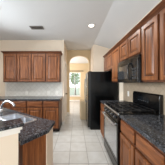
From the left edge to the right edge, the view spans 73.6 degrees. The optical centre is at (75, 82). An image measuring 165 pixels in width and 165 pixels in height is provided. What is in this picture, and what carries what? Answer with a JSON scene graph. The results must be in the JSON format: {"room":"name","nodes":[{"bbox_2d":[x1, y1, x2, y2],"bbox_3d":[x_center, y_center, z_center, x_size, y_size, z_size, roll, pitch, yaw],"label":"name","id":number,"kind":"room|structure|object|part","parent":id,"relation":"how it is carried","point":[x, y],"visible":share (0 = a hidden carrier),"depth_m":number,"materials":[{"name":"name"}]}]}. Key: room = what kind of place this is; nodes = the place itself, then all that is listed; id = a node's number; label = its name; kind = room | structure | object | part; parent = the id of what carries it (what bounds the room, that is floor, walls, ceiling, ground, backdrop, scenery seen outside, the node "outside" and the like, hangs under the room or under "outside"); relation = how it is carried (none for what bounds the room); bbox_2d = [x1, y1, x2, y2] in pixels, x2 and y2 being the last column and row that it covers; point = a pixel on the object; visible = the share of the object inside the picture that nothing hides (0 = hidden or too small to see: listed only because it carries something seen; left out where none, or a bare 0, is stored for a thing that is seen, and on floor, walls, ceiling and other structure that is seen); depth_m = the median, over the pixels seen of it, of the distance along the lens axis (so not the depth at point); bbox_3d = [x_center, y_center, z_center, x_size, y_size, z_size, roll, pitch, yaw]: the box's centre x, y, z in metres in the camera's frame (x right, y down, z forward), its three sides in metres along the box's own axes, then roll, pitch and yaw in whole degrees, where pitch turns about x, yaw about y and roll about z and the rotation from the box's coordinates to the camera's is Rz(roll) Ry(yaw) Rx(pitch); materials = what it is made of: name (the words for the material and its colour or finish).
{"room":"kitchen","nodes":[
{"label":"kitchen","id":0,"kind":"room"},
{"bbox_2d":[0,133,17,164],"bbox_3d":[-1.228,0.845,0.305,1.900,1.050,0.095,0,0,-36],"label":"wall","id":1,"kind":"structure","parent":0,"point":[8,144],"depth_m":0.79,"materials":[{"name":"beige paint"}]},
{"bbox_2d":[0,127,21,136],"bbox_3d":[-1.183,0.347,0.261,1.922,0.055,0.028,0,0,-36],"label":"trim","id":2,"kind":"structure","parent":1,"relation":"attached to","point":[15,130],"depth_m":0.77,"materials":[{"name":"white"}]},
{"bbox_2d":[0,118,23,130],"bbox_3d":[-1.213,0.309,0.284,1.961,0.020,0.152,0,0,-36],"label":"bar ledge","id":3,"kind":"object","parent":1,"relation":"on","point":[14,123],"visible":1,"depth_m":0.78,"materials":[{"name":"stone"}]},
{"bbox_2d":[0,40,63,121],"bbox_3d":[-1.565,0.000,3.655,2.350,2.740,0.130,0,0,0],"label":"wall","id":4,"kind":"structure","parent":0,"point":[5,45],"depth_m":3.59,"materials":[{"name":"beige paint"}]},
{"bbox_2d":[1,51,31,81],"bbox_3d":[-1.772,-0.459,3.415,0.895,0.917,0.350,0,0,0],"label":"upper cabinet","id":5,"kind":"object","parent":4,"relation":"attached to","point":[17,65],"visible":0.98,"depth_m":3.26,"materials":[{"name":"brown wood"}]},
{"bbox_3d":[-1.962,-0.428,3.272,0.393,0.813,0.024,0,0,0],"label":"door","id":6,"kind":"part","parent":5,"relation":"part of","materials":[{"name":"brown wood"}]},
{"bbox_3d":[-1.772,-0.887,3.415,0.895,0.060,0.350,0,0,0],"label":"crown moulding","id":7,"kind":"part","parent":5,"relation":"part of","materials":[{"name":"brown wood"}]},
{"bbox_3d":[-1.538,-0.428,3.272,0.393,0.813,0.024,0,0,0],"label":"door","id":8,"kind":"part","parent":5,"relation":"part of","materials":[{"name":"brown wood"}]},
{"bbox_2d":[7,82,61,95],"bbox_3d":[-1.347,0.227,3.584,1.815,0.458,0.012,0,0,0],"label":"backsplash","id":9,"kind":"structure","parent":4,"relation":"attached to","point":[13,88],"depth_m":3.58,"materials":[{"name":"tile"}]},
{"bbox_2d":[31,51,62,81],"bbox_3d":[-0.877,-0.459,3.415,0.895,0.917,0.350,0,0,0],"label":"upper cabinet","id":10,"kind":"object","parent":4,"relation":"attached to","point":[46,65],"visible":1,"depth_m":3.26,"materials":[{"name":"brown wood"}]},
{"bbox_3d":[-1.113,-0.428,3.272,0.393,0.813,0.024,0,0,0],"label":"door","id":11,"kind":"part","parent":10,"relation":"part of","materials":[{"name":"brown wood"}]},
{"bbox_3d":[-0.877,-0.887,3.415,0.895,0.060,0.350,0,0,0],"label":"crown moulding","id":12,"kind":"part","parent":10,"relation":"part of","materials":[{"name":"brown wood"}]},
{"bbox_3d":[-0.688,-0.428,3.272,0.393,0.813,0.024,0,0,0],"label":"door","id":13,"kind":"part","parent":10,"relation":"part of","materials":[{"name":"brown wood"}]},
{"bbox_2d":[64,42,66,119],"bbox_3d":[-0.450,0.000,4.215,0.120,2.740,0.990,0,0,0],"label":"wall","id":14,"kind":"structure","parent":0,"point":[65,49],"depth_m":3.76,"materials":[{"name":"beige paint"}]},
{"bbox_2d":[65,62,66,115],"bbox_3d":[-0.403,0.315,4.190,0.115,2.110,0.800,0,0,0],"label":"door","id":15,"kind":"structure","parent":14,"relation":"in","point":[65,62],"depth_m":4.44,"materials":[{"name":"white"}]},
{"bbox_2d":[67,50,90,113],"bbox_3d":[0.300,0.000,4.780,4.200,2.740,0.140,0,0,0],"label":"wall","id":16,"kind":"structure","parent":0,"point":[71,54],"depth_m":4.71,"materials":[{"name":"beige paint"}]},
{"bbox_2d":[65,44,92,62],"bbox_3d":[-0.070,-1.430,6.075,5.340,0.120,4.250,0,0,0],"label":"ceiling","id":17,"kind":"structure","parent":0,"point":[79,59],"depth_m":4.48,"materials":[{"name":"white paint"}]},
{"bbox_2d":[70,63,88,99],"bbox_3d":[0.300,0.000,8.060,4.200,2.740,0.120,0,0,0],"label":"wall","id":18,"kind":"structure","parent":0,"point":[83,68],"depth_m":8.00,"materials":[{"name":"beige paint"}]},
{"bbox_2d":[70,72,80,96],"bbox_3d":[-0.085,0.168,8.020,0.930,1.755,0.140,0,0,0],"label":"window","id":19,"kind":"structure","parent":18,"relation":"in","point":[70,72],"depth_m":8.03,"materials":[{"name":"white wood"}]},
{"bbox_2d":[0,0,160,48],"bbox_3d":[-0.690,-1.327,0.625,4.100,0.325,6.650,0,0,0],"label":"ceiling","id":20,"kind":"structure","parent":0,"point":[68,21],"depth_m":2.37,"materials":[{"name":"white paint"}]},
{"bbox_2d":[29,26,43,29],"bbox_3d":[-0.980,-1.365,2.760,0.320,0.010,0.170,0,0,0],"label":"ceiling vent","id":21,"kind":"object","parent":20,"relation":"in","point":[31,27],"visible":1,"depth_m":2.75,"materials":[{"name":"silver metal"}]},
{"bbox_2d":[53,101,112,164],"bbox_3d":[-0.070,1.420,2.750,5.340,0.100,10.900,0,0,0],"label":"floor","id":22,"kind":"structure","parent":0,"point":[75,143],"depth_m":2.42,"materials":[{"name":"tile"}]},
{"bbox_2d":[0,101,26,113],"bbox_3d":[-1.765,0.932,3.273,0.870,0.875,0.624,0,0,0],"label":"base cabinet","id":23,"kind":"object","parent":22,"relation":"on","point":[21,106],"visible":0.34,"depth_m":2.96,"materials":[{"name":"brown wood"}]},
{"bbox_3d":[-1.982,0.598,2.974,0.403,0.145,0.020,0,0,0],"label":"drawer","id":24,"kind":"part","parent":23,"relation":"part of","materials":[{"name":"brown wood"}]},
{"bbox_3d":[-1.548,0.598,2.974,0.403,0.145,0.020,0,0,0],"label":"drawer","id":25,"kind":"part","parent":23,"relation":"part of","materials":[{"name":"brown wood"}]},
{"bbox_3d":[-1.548,0.968,2.973,0.403,0.545,0.024,0,0,0],"label":"door","id":26,"kind":"part","parent":23,"relation":"part of","materials":[{"name":"brown wood"}]},
{"bbox_2d":[18,127,52,164],"bbox_3d":[-0.814,0.930,1.567,0.394,0.879,1.522,0,0,-44],"label":"base cabinet","id":27,"kind":"object","parent":22,"relation":"on","point":[39,151],"visible":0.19,"depth_m":1.02,"materials":[{"name":"brown wood"}]},
{"bbox_3d":[-0.940,0.880,1.680,1.209,0.779,0.018,0,0,33],"label":"frame","id":28,"kind":"part","parent":27,"relation":"part of","materials":[{"name":"brown wood"}]},
{"bbox_2d":[0,107,54,144],"bbox_3d":[-1.437,0.473,1.142,2.167,0.035,1.601,0,0,-33],"label":"countertop","id":29,"kind":"structure","parent":27,"relation":"on","point":[33,130],"depth_m":1.11,"materials":[{"name":"stone"}]},
{"bbox_2d":[0,100,15,111],"bbox_3d":[-1.039,0.360,1.633,0.450,0.192,0.067,0,0,27],"label":"faucet","id":30,"kind":"object","parent":29,"relation":"on","point":[9,101],"visible":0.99,"depth_m":1.63,"materials":[{"name":"silver metal"}]},
{"bbox_2d":[0,113,36,124],"bbox_3d":[-0.731,0.549,1.372,0.504,0.196,0.244,0,0,33],"label":"sink","id":31,"kind":"object","parent":29,"relation":"in","point":[28,119],"visible":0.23,"depth_m":1.45,"materials":[{"name":"silver metal"}]},
{"bbox_3d":[-0.822,0.552,1.432,0.226,0.190,0.192,0,0,33],"label":"bowl","id":32,"kind":"part","parent":31,"relation":"part of","materials":[{"name":"silver metal"}]},
{"bbox_3d":[-0.625,0.552,1.302,0.190,0.190,0.192,0,0,33],"label":"bowl","id":33,"kind":"part","parent":31,"relation":"part of","materials":[{"name":"silver metal"}]},
{"bbox_3d":[-0.365,0.930,0.981,0.018,0.879,0.226,0,0,37],"label":"panel","id":34,"kind":"part","parent":27,"relation":"part of","materials":[{"name":"brown wood"}]},
{"bbox_3d":[-0.285,0.930,1.178,0.018,0.879,0.216,0,0,5],"label":"panel","id":35,"kind":"part","parent":27,"relation":"part of","materials":[{"name":"beige paint"}]},
{"bbox_2d":[27,99,61,130],"bbox_3d":[-0.895,0.932,3.273,0.870,0.875,0.624,0,0,0],"label":"base cabinet","id":36,"kind":"object","parent":22,"relation":"on","point":[51,110],"visible":0.66,"depth_m":2.96,"materials":[{"name":"brown wood"}]},
{"bbox_3d":[-1.113,0.598,2.974,0.403,0.145,0.020,0,0,0],"label":"drawer","id":37,"kind":"part","parent":36,"relation":"part of","materials":[{"name":"brown wood"}]},
{"bbox_3d":[-1.113,0.968,2.973,0.403,0.545,0.024,0,0,0],"label":"door","id":38,"kind":"part","parent":36,"relation":"part of","materials":[{"name":"brown wood"}]},
{"bbox_3d":[-0.677,0.598,2.974,0.403,0.145,0.020,0,0,0],"label":"drawer","id":39,"kind":"part","parent":36,"relation":"part of","materials":[{"name":"brown wood"}]},
{"bbox_3d":[-0.677,0.968,2.973,0.403,0.545,0.024,0,0,0],"label":"door","id":40,"kind":"part","parent":36,"relation":"part of","materials":[{"name":"brown wood"}]},
{"bbox_2d":[84,71,117,129],"bbox_3d":[0.744,0.527,3.540,0.922,1.685,0.780,0,0,0],"label":"fridge","id":41,"kind":"object","parent":22,"relation":"on","point":[99,85],"visible":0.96,"depth_m":3.15,"materials":[{"name":"black metal"},{"name":"black plastic"}]},
{"bbox_3d":[0.368,0.500,3.761,0.062,1.590,0.333,0,0,0],"label":"door","id":42,"kind":"part","parent":41,"relation":"part of","materials":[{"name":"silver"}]},
{"bbox_3d":[0.368,0.500,3.370,0.062,1.590,0.437,0,0,0],"label":"door","id":43,"kind":"part","parent":41,"relation":"part of","materials":[{"name":"black"}]},
{"bbox_2d":[100,103,103,137],"bbox_3d":[0.923,0.932,2.533,0.624,0.875,0.435,0,0,0],"label":"base cabinet","id":44,"kind":"object","parent":22,"relation":"on","point":[102,105],"visible":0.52,"depth_m":2.54,"materials":[{"name":"brown wood"}]},
{"bbox_2d":[100,100,129,103],"bbox_3d":[0.921,0.475,2.537,0.622,0.038,0.447,0,0,0],"label":"countertop","id":45,"kind":"structure","parent":44,"relation":"on","point":[101,101],"depth_m":2.60,"materials":[{"name":"stone"}]},
{"bbox_2d":[120,119,135,164],"bbox_3d":[0.923,0.932,1.348,0.624,0.875,0.386,0,0,0],"label":"base cabinet","id":46,"kind":"object","parent":22,"relation":"on","point":[127,134],"visible":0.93,"depth_m":1.31,"materials":[{"name":"brown wood"}]},
{"bbox_3d":[0.625,0.598,1.348,0.020,0.145,0.354,0,0,0],"label":"drawer","id":47,"kind":"part","parent":46,"relation":"part of","materials":[{"name":"brown wood"}]},
{"bbox_2d":[102,91,162,164],"bbox_3d":[0.880,0.775,1.926,0.698,1.190,0.756,0,0,0],"label":"gas range","id":48,"kind":"object","parent":22,"relation":"on","point":[143,103],"visible":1,"depth_m":1.73,"materials":[{"name":"black metal"}]},
{"bbox_3d":[0.558,0.613,1.926,0.054,0.029,0.656,0,0,0],"label":"handle","id":49,"kind":"part","parent":48,"relation":"part of","materials":[{"name":"silver metal"}]},
{"bbox_3d":[0.607,1.242,1.926,0.043,0.155,0.748,0,0,0],"label":"storage drawer","id":50,"kind":"part","parent":48,"relation":"part of","materials":[{"name":"silver metal"}]},
{"bbox_3d":[0.607,0.870,1.926,0.043,0.570,0.748,0,0,0],"label":"oven door","id":51,"kind":"part","parent":48,"relation":"part of","materials":[{"name":"silver metal"}]},
{"bbox_3d":[0.608,0.522,1.926,0.045,0.115,0.756,0,0,0],"label":"control panel","id":52,"kind":"part","parent":48,"relation":"part of","materials":[{"name":"silver metal"}]},
{"bbox_2d":[105,103,159,114],"bbox_3d":[0.897,0.455,1.926,0.585,0.020,0.756,0,0,0],"label":"cooktop","id":53,"kind":"object","parent":48,"relation":"in","point":[111,108],"depth_m":1.67,"materials":[{"name":"black metal"}]},
{"bbox_2d":[135,131,164,164],"bbox_3d":[0.923,0.932,0.759,0.624,0.875,0.790,0,0,0],"label":"base cabinet","id":54,"kind":"object","parent":22,"relation":"on","point":[146,153],"visible":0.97,"depth_m":0.96,"materials":[{"name":"brown wood"}]},
{"bbox_2d":[120,115,164,152],"bbox_3d":[0.921,0.475,0.941,0.622,0.038,1.201,0,0,0],"label":"countertop","id":55,"kind":"structure","parent":54,"relation":"on","point":[152,127],"depth_m":1.13,"materials":[{"name":"stone"}]},
{"bbox_3d":[0.623,0.968,0.957,0.024,0.545,0.363,0,0,0],"label":"door","id":56,"kind":"part","parent":54,"relation":"part of","materials":[{"name":"brown wood"}]},
{"bbox_3d":[-2.406,0.933,3.273,0.408,0.875,0.624,0,0,0],"label":"base cabinet","id":57,"kind":"object","parent":22,"relation":"on","visible":0},
{"bbox_2d":[0,96,62,100],"bbox_3d":[-1.522,0.475,3.269,2.194,0.039,0.639,0,0,0],"label":"countertop","id":58,"kind":"structure","parent":57,"relation":"on","point":[2,98],"depth_m":3.07,"materials":[{"name":"stone"}]},
{"bbox_2d":[80,99,85,119],"bbox_3d":[0.398,1.035,4.360,0.465,0.670,0.680,0,0,0],"label":"wall","id":59,"kind":"structure","parent":0,"point":[82,101],"depth_m":4.02,"materials":[{"name":"beige paint"}]},
{"bbox_2d":[91,44,109,71],"bbox_3d":[0.998,0.000,4.330,0.735,2.740,0.760,0,0,0],"label":"wall","id":60,"kind":"structure","parent":0,"point":[97,52],"depth_m":3.95,"materials":[{"name":"beige paint"}]},
{"bbox_2d":[116,0,161,114],"bbox_3d":[1.305,0.070,0.625,0.120,2.600,6.650,0,0,0],"label":"wall","id":61,"kind":"structure","parent":0,"point":[120,85],"depth_m":3.00,"materials":[{"name":"beige paint"}]},
{"bbox_2d":[103,49,112,71],"bbox_3d":[1.067,-0.589,3.224,0.353,0.517,0.843,0,0,0],"label":"upper cabinet","id":62,"kind":"object","parent":61,"relation":"attached to","point":[108,56],"visible":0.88,"depth_m":3.11,"materials":[{"name":"brown wood"}]},
{"bbox_3d":[0.922,-0.558,3.401,0.024,0.413,0.367,0,0,0],"label":"door","id":63,"kind":"part","parent":62,"relation":"part of","materials":[{"name":"brown wood"}]},
{"bbox_3d":[0.922,-0.558,3.002,0.024,0.413,0.367,0,0,0],"label":"door","id":64,"kind":"part","parent":62,"relation":"part of","materials":[{"name":"brown wood"}]},
{"bbox_2d":[111,42,119,81],"bbox_3d":[1.067,-0.423,2.554,0.353,0.847,0.493,0,0,0],"label":"upper cabinet","id":65,"kind":"object","parent":61,"relation":"attached to","point":[116,48],"visible":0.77,"depth_m":2.53,"materials":[{"name":"brown wood"}]},
{"bbox_3d":[0.912,-0.817,2.554,0.045,0.060,0.493,0,0,0],"label":"crown moulding","id":66,"kind":"part","parent":65,"relation":"part of","materials":[{"name":"brown wood"}]},
{"bbox_2d":[119,23,141,61],"bbox_3d":[1.067,-0.626,1.925,0.353,0.442,0.760,0,0,0],"label":"upper cabinet","id":67,"kind":"object","parent":61,"relation":"attached to","point":[131,43],"visible":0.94,"depth_m":1.80,"materials":[{"name":"brown wood"}]},
{"bbox_3d":[0.922,-0.596,2.115,0.024,0.338,0.348,0,0,0],"label":"door","id":68,"kind":"part","parent":67,"relation":"part of","materials":[{"name":"brown wood"}]},
{"bbox_3d":[0.912,-0.817,1.925,0.045,0.060,0.760,0,0,0],"label":"crown moulding","id":69,"kind":"part","parent":67,"relation":"part of","materials":[{"name":"brown wood"}]},
{"bbox_3d":[0.922,-0.596,1.735,0.024,0.338,0.348,0,0,0],"label":"door","id":70,"kind":"part","parent":67,"relation":"part of","materials":[{"name":"brown wood"}]},
{"bbox_2d":[118,54,162,82],"bbox_3d":[1.024,-0.195,1.925,0.415,0.405,0.756,0,0,0],"label":"microwave","id":71,"kind":"object","parent":67,"relation":"attached to","point":[129,70],"visible":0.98,"depth_m":1.73,"materials":[{"name":"black metal"}]},
{"bbox_3d":[0.883,-0.173,2.018,0.030,0.339,0.561,0,0,0],"label":"door","id":72,"kind":"part","parent":71,"relation":"part of","materials":[{"name":"black glass"}]},
{"bbox_3d":[0.846,-0.172,1.758,0.060,0.277,0.024,0,0,0],"label":"handle","id":73,"kind":"part","parent":71,"relation":"part of","materials":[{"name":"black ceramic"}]},
{"bbox_3d":[0.885,-0.173,1.641,0.026,0.339,0.185,0,0,0],"label":"control panel","id":74,"kind":"part","parent":71,"relation":"part of","materials":[{"name":"black plastic"}]},
{"bbox_2d":[123,82,164,114],"bbox_3d":[1.239,0.234,1.580,0.012,0.472,2.560,0,0,0],"label":"backsplash","id":75,"kind":"structure","parent":61,"relation":"attached to","point":[155,88],"depth_m":1.98,"materials":[{"name":"tile"}]},
{"bbox_2d":[139,0,164,81],"bbox_3d":[1.067,-0.423,1.213,0.353,0.847,0.660,0,0,0],"label":"upper cabinet","id":76,"kind":"object","parent":61,"relation":"attached to","point":[153,23],"visible":1,"depth_m":1.27,"materials":[{"name":"brown wood"}]},
{"bbox_3d":[0.922,-0.394,1.378,0.024,0.743,0.298,0,0,0],"label":"door","id":77,"kind":"part","parent":76,"relation":"part of","materials":[{"name":"brown wood"}]},
{"bbox_3d":[0.912,-0.817,1.213,0.045,0.060,0.660,0,0,0],"label":"crown moulding","id":78,"kind":"part","parent":76,"relation":"part of","materials":[{"name":"brown wood"}]},
{"bbox_3d":[0.922,-0.394,1.048,0.024,0.743,0.298,0,0,0],"label":"door","id":79,"kind":"part","parent":76,"relation":"part of","materials":[{"name":"brown wood"}]},
{"label":"outside","id":80,"kind":"structure","parent":0,"visible":0},
{"bbox_2d":[70,88,79,94],"bbox_3d":[0.000,1.620,20.150,28.000,0.200,23.700,0,0,0],"label":"ground","id":81,"kind":"structure","parent":80,"point":[72,90],"depth_m":17.92,"materials":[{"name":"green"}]},
{"bbox_2d":[70,73,79,94],"bbox_3d":[-0.088,0.121,12.999,1.284,2.805,1.241,0,0,0],"label":"tree","id":82,"kind":"object","parent":81,"relation":"on","point":[75,78],"visible":0.99,"depth_m":12.85,"materials":[{"name":"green plant"}]}
]}

